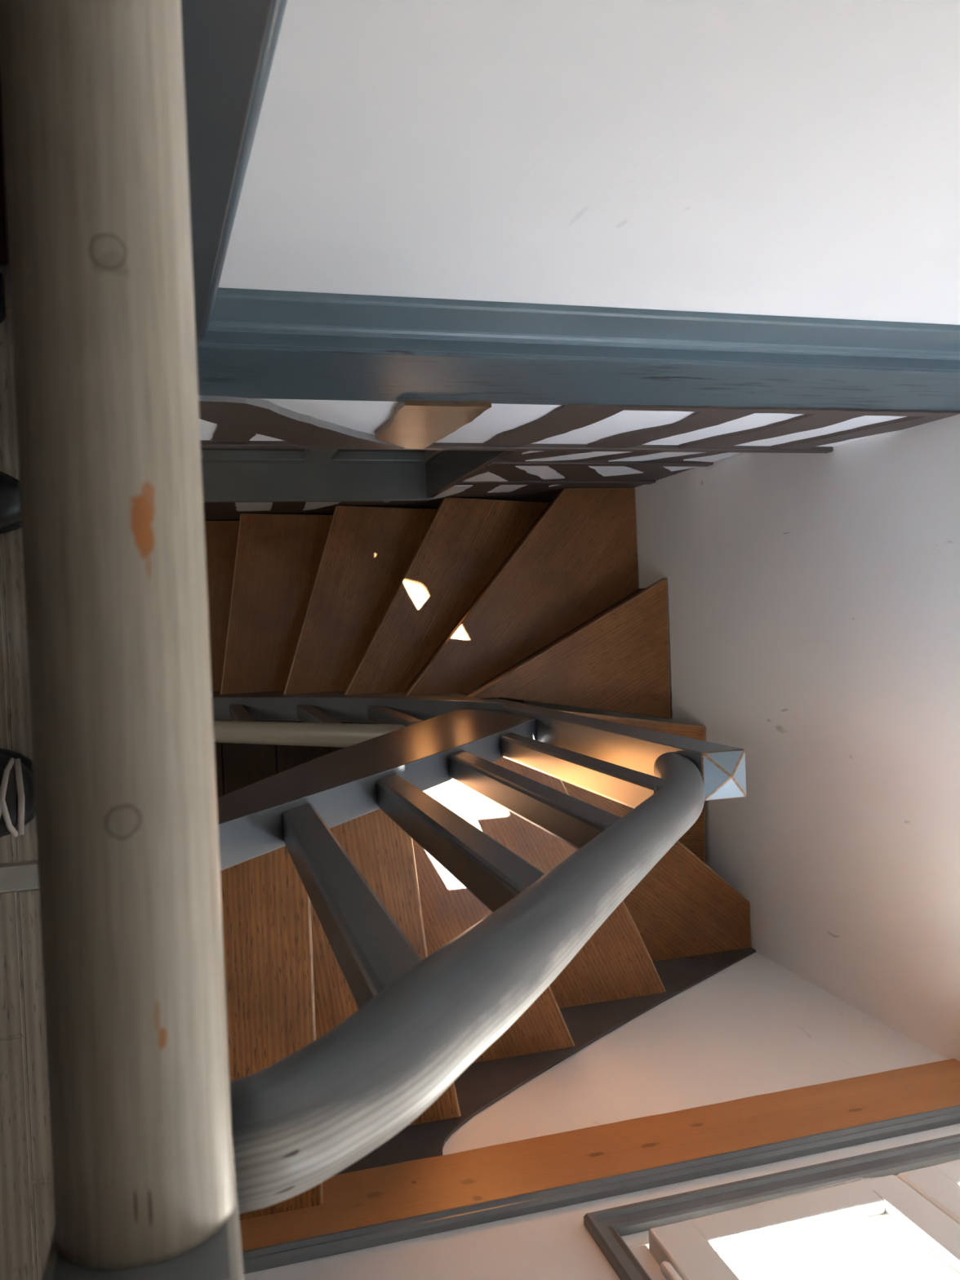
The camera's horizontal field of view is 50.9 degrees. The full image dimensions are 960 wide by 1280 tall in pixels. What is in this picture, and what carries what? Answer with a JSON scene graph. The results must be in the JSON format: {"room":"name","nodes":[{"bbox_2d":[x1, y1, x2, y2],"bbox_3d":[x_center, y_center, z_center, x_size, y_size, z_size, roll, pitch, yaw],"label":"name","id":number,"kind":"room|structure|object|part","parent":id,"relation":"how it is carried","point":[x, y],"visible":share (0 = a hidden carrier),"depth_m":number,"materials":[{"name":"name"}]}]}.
{"room":"stairwell","nodes":[
{"label":"stairwell","id":0,"kind":"room"},
{"bbox_2d":[0,265,54,1279],"bbox_3d":[-1.386,-0.646,1.010,1.949,0.210,3.030,-3,91,-16],"label":"floor","id":1,"kind":"structure","parent":0,"point":[27,1210],"depth_m":1.15,"materials":[{"name":"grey wood"}]},
{"bbox_2d":[0,272,5,324],"bbox_3d":[-0.635,-0.375,1.067,0.234,0.094,0.062,-3,91,-16],"label":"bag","id":2,"kind":"object","parent":1,"relation":"on","point":[2,301],"visible":1,"depth_m":1.12,"materials":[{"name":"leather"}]},
{"bbox_2d":[0,471,21,533],"bbox_3d":[-0.610,-0.159,1.074,0.258,0.097,0.091,4,89,-16],"label":"slip","id":3,"kind":"object","parent":1,"relation":"on","point":[10,498],"visible":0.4,"depth_m":1.09,"materials":[{"name":"black rubber"}]},
{"bbox_2d":[0,748,35,837],"bbox_3d":[-0.609,0.175,1.076,0.258,0.097,0.110,-3,91,-16],"label":"shoe","id":4,"kind":"object","parent":1,"relation":"on","point":[17,803],"visible":0.87,"depth_m":1.09,"materials":[{"name":"black rubber"}]},
{"bbox_2d":[0,861,39,892],"bbox_3d":[-0.838,0.284,1.060,0.947,0.004,0.032,-3,91,-16],"label":"floor strip","id":5,"kind":"object","parent":1,"relation":"on","point":[21,876],"depth_m":1.15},
{"bbox_2d":[213,687,523,798],"bbox_3d":[-1.514,-0.687,3.703,3.398,0.140,3.030,-3,91,-16],"label":"floor","id":6,"kind":"structure","parent":0,"point":[237,766],"depth_m":3.83,"materials":[{"name":"brown wood"}]},
{"bbox_2d":[204,488,755,1220],"bbox_3d":[-0.229,0.189,2.566,1.630,2.762,1.214,-3,91,-16],"label":"staircase","id":7,"kind":"structure","parent":6,"relation":"on","point":[411,612],"depth_m":2.66,"materials":[{"name":"brown wood"}]},
{"bbox_2d":[0,0,244,1279],"bbox_3d":[-0.238,-0.032,0.744,0.061,0.938,0.592,-3,91,-16],"label":"landing railing","id":8,"kind":"object","parent":7,"relation":"on","point":[93,97],"visible":1,"depth_m":0.32,"materials":[{"name":"beige wood"}]},
{"bbox_3d":[-0.228,0.229,0.748,0.061,0.938,0.070,-3,91,-16],"label":"newel post","id":9,"kind":"part","parent":8,"relation":"part of","materials":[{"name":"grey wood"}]},
{"bbox_2d":[213,704,422,747],"bbox_3d":[-0.702,0.223,2.747,0.861,1.401,0.054,-3,91,-16],"label":"stair railing","id":10,"kind":"object","parent":7,"relation":"on","point":[318,729],"visible":0.56,"depth_m":2.35,"materials":[{"name":"paint"}]},
{"bbox_3d":[-0.655,0.225,2.488,0.808,0.877,0.054,-3,91,-16],"label":"handrail","id":11,"kind":"part","parent":10,"relation":"part of","materials":[{"name":"beige wood"}]},
{"bbox_2d":[229,697,746,1213],"bbox_3d":[-0.029,0.215,1.583,0.780,2.182,0.072,-3,91,-16],"label":"stair railing","id":12,"kind":"object","parent":7,"relation":"attached to","point":[298,1122],"visible":1,"depth_m":0.74,"materials":[{"name":"paint"}]},
{"bbox_3d":[0.186,0.197,2.116,0.072,1.275,0.072,-3,91,-16],"label":"newel post","id":13,"kind":"part","parent":12,"relation":"part of","materials":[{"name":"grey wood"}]},
{"bbox_2d":[198,395,959,453],"bbox_3d":[-0.058,-0.487,1.660,1.741,0.430,0.278,-3,91,-16],"label":"wall","id":14,"kind":"structure","parent":0,"point":[225,422],"depth_m":1.72,"materials":[{"name":"paint"}]},
{"bbox_3d":[-0.403,-0.344,1.657,0.073,0.188,0.004,-3,91,-16],"label":"post","id":15,"kind":"part","parent":14,"relation":"part of","materials":[{"name":"brown paint"}]},
{"bbox_3d":[-0.297,-0.343,1.579,0.445,0.404,0.012,-3,91,-16],"label":"post","id":16,"kind":"part","parent":14,"relation":"part of","materials":[{"name":"brown paint"}]},
{"bbox_3d":[-0.096,-0.353,1.662,0.134,0.357,0.012,-3,91,-16],"label":"post","id":17,"kind":"part","parent":14,"relation":"part of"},
{"bbox_3d":[-0.109,-0.363,1.858,1.740,0.024,0.024,-3,91,-16],"label":"rail","id":18,"kind":"part","parent":14,"relation":"part of","materials":[{"name":"brown paint"}]},
{"bbox_3d":[0.125,-0.366,1.725,0.147,0.353,0.006,-3,91,-16],"label":"post","id":19,"kind":"part","parent":14,"relation":"part of","materials":[{"name":"brown paint"}]},
{"bbox_3d":[0.337,-0.375,1.784,0.173,0.351,0.006,-3,91,-16],"label":"post","id":20,"kind":"part","parent":14,"relation":"part of","materials":[{"name":"brown paint"}]},
{"bbox_3d":[0.479,-0.378,1.651,0.717,0.037,0.008,-3,91,-16],"label":"rail","id":21,"kind":"part","parent":14,"relation":"part of","materials":[{"name":"brown paint"}]},
{"bbox_3d":[0.530,-0.384,1.838,0.189,0.353,0.007,-3,91,-16],"label":"post","id":22,"kind":"part","parent":14,"relation":"part of","materials":[{"name":"brown paint"}]},
{"bbox_3d":[0.708,-0.392,1.890,0.149,0.350,0.008,-3,91,-16],"label":"post","id":23,"kind":"part","parent":14,"relation":"part of","materials":[{"name":"brown paint"}]},
{"bbox_2d":[203,0,959,520],"bbox_3d":[-0.088,-0.504,1.454,1.911,5.150,0.234,-3,91,-16],"label":"wall","id":24,"kind":"structure","parent":0,"point":[772,157],"depth_m":0.82,"materials":[{"name":"white paint"}]},
{"bbox_2d":[180,0,273,349],"bbox_3d":[-0.001,-0.454,0.027,0.232,2.356,0.253,-3,91,-16],"label":"ceiling beam","id":25,"kind":"structure","parent":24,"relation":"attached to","point":[223,41],"depth_m":0.62,"materials":[{"name":"grey paint"}]},
{"bbox_2d":[200,0,287,336],"bbox_3d":[0.062,-0.352,0.042,0.137,2.351,0.015,-3,91,-16],"label":"trim","id":26,"kind":"structure","parent":24,"relation":"attached to","point":[278,6],"depth_m":0.70,"materials":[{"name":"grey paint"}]},
{"bbox_3d":[-0.687,-0.408,3.045,0.127,0.296,0.004,-3,91,-16],"label":"plaster panel","id":27,"kind":"part","parent":24,"relation":"part of","materials":[{"name":"white paint"}]},
{"bbox_3d":[-0.491,-0.417,3.105,0.105,0.285,0.004,-3,91,-16],"label":"plaster panel","id":28,"kind":"part","parent":24,"relation":"part of","materials":[{"name":"white paint"}]},
{"bbox_2d":[200,448,515,502],"bbox_3d":[-0.523,-0.507,2.465,1.037,0.918,0.227,-3,91,-16],"label":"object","id":29,"kind":"structure","parent":24,"relation":"in","point":[228,474],"depth_m":2.90,"materials":[{"name":"grey paint"}]},
{"bbox_3d":[-0.647,-0.469,2.894,1.024,0.024,0.147,-3,91,-16],"label":"sill","id":30,"kind":"part","parent":29,"relation":"part of","materials":[{"name":"grey paint"}]},
{"bbox_3d":[-0.528,-0.519,2.451,1.020,0.894,0.033,-3,91,-16],"label":"frame","id":31,"kind":"part","parent":29,"relation":"part of","materials":[{"name":"grey paint"}]},
{"bbox_3d":[-0.095,-0.430,2.958,0.069,0.323,0.004,-3,91,-16],"label":"plaster panel","id":32,"kind":"part","parent":24,"relation":"part of","materials":[{"name":"white paint"}]},
{"bbox_3d":[0.035,-0.431,2.662,0.127,0.158,0.004,-3,91,-16],"label":"plaster panel","id":33,"kind":"part","parent":24,"relation":"part of","materials":[{"name":"white paint"}]},
{"bbox_3d":[0.079,-0.437,2.898,0.077,0.177,0.004,-3,91,-16],"label":"plaster panel","id":34,"kind":"part","parent":24,"relation":"part of","materials":[{"name":"white paint"}]},
{"bbox_3d":[0.147,-0.429,2.283,0.082,0.084,0.004,-3,91,-16],"label":"plaster panel","id":35,"kind":"part","parent":24,"relation":"part of","materials":[{"name":"white paint"}]},
{"bbox_3d":[0.159,-0.435,2.619,0.202,0.231,0.004,-3,91,-16],"label":"plaster panel","id":36,"kind":"part","parent":24,"relation":"part of","materials":[{"name":"white paint"}]},
{"bbox_3d":[0.214,-0.443,2.815,0.588,0.040,0.016,-3,91,-16],"label":"timber rail","id":37,"kind":"part","parent":24,"relation":"part of","materials":[{"name":"brown paint"}]},
{"bbox_2d":[196,343,959,410],"bbox_3d":[0.205,-0.498,1.445,1.350,0.258,0.270,-3,91,-16],"label":"beam","id":38,"kind":"structure","parent":24,"relation":"attached to","point":[248,371],"depth_m":1.40,"materials":[{"name":"blue paint"}]},
{"bbox_2d":[198,287,959,370],"bbox_3d":[0.288,-0.384,1.282,1.290,0.102,0.032,-3,91,-16],"label":"baseboard","id":39,"kind":"structure","parent":24,"relation":"attached to","point":[239,317],"depth_m":1.24,"materials":[{"name":"blue paint"}]},
{"bbox_3d":[0.261,-0.435,2.361,0.261,0.194,0.004,-3,91,-16],"label":"plaster panel","id":40,"kind":"part","parent":24,"relation":"part of","materials":[{"name":"white paint"}]},
{"bbox_3d":[0.305,-0.441,2.495,0.588,0.035,0.018,-3,91,-16],"label":"timber rail","id":41,"kind":"part","parent":24,"relation":"part of","materials":[{"name":"brown paint"}]},
{"bbox_3d":[0.345,-0.443,2.641,0.209,0.183,0.004,-3,91,-16],"label":"plaster panel","id":42,"kind":"part","parent":24,"relation":"part of","materials":[{"name":"white paint"}]},
{"bbox_3d":[0.453,-0.444,2.414,0.232,0.194,0.004,-3,91,-16],"label":"plaster panel","id":43,"kind":"part","parent":24,"relation":"part of","materials":[{"name":"white paint"}]},
{"bbox_3d":[0.502,-0.449,2.629,0.122,0.109,0.004,-3,91,-16],"label":"plaster panel","id":44,"kind":"part","parent":24,"relation":"part of","materials":[{"name":"white paint"}]},
{"bbox_3d":[0.571,-0.449,2.452,0.098,0.183,0.004,-3,91,-16],"label":"plaster panel","id":45,"kind":"part","parent":24,"relation":"part of","materials":[{"name":"white paint"}]},
{"bbox_2d":[243,951,959,1279],"bbox_3d":[-0.694,0.937,1.289,3.291,5.150,0.200,-3,91,-16],"label":"wall","id":46,"kind":"structure","parent":0,"point":[755,1026],"depth_m":1.76,"materials":[{"name":"white paint"}]},
{"bbox_2d":[239,1058,959,1251],"bbox_3d":[0.234,0.789,1.564,1.338,0.155,0.012,-3,91,-16],"label":"board","id":47,"kind":"object","parent":46,"relation":"attached to","point":[380,1194],"visible":0.81,"depth_m":1.55,"materials":[{"name":"brown wood"}]},
{"bbox_2d":[241,1104,959,1274],"bbox_3d":[0.258,0.786,1.479,1.338,0.021,0.018,-3,91,-16],"label":"trim","id":48,"kind":"structure","parent":46,"relation":"attached to","point":[295,1251],"depth_m":1.44,"materials":[{"name":"grey paint"}]},
{"bbox_2d":[583,1133,959,1279],"bbox_3d":[0.767,0.805,0.664,0.806,1.727,0.107,-3,91,-16],"label":"window","id":49,"kind":"structure","parent":46,"relation":"in","point":[904,1202],"depth_m":1.34,"materials":[{"name":"grey wood"}]},
{"bbox_3d":[0.768,0.822,0.672,0.757,1.629,0.072,-3,91,-16],"label":"frame","id":50,"kind":"part","parent":49,"relation":"part of","materials":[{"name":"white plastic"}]},
{"bbox_3d":[0.614,0.797,0.629,0.380,1.555,0.067,-3,91,-16],"label":"sash","id":51,"kind":"part","parent":49,"relation":"part of","materials":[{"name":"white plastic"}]},
{"bbox_3d":[0.962,0.781,0.729,0.337,1.555,0.067,-3,91,-16],"label":"sash","id":52,"kind":"part","parent":49,"relation":"part of","materials":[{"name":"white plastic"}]},
{"bbox_2d":[523,413,959,1061],"bbox_3d":[0.916,0.174,1.744,0.119,5.150,1.680,-3,91,-16],"label":"wall","id":53,"kind":"structure","parent":0,"point":[814,598],"depth_m":2.12,"materials":[{"name":"white paint"}]}
]}

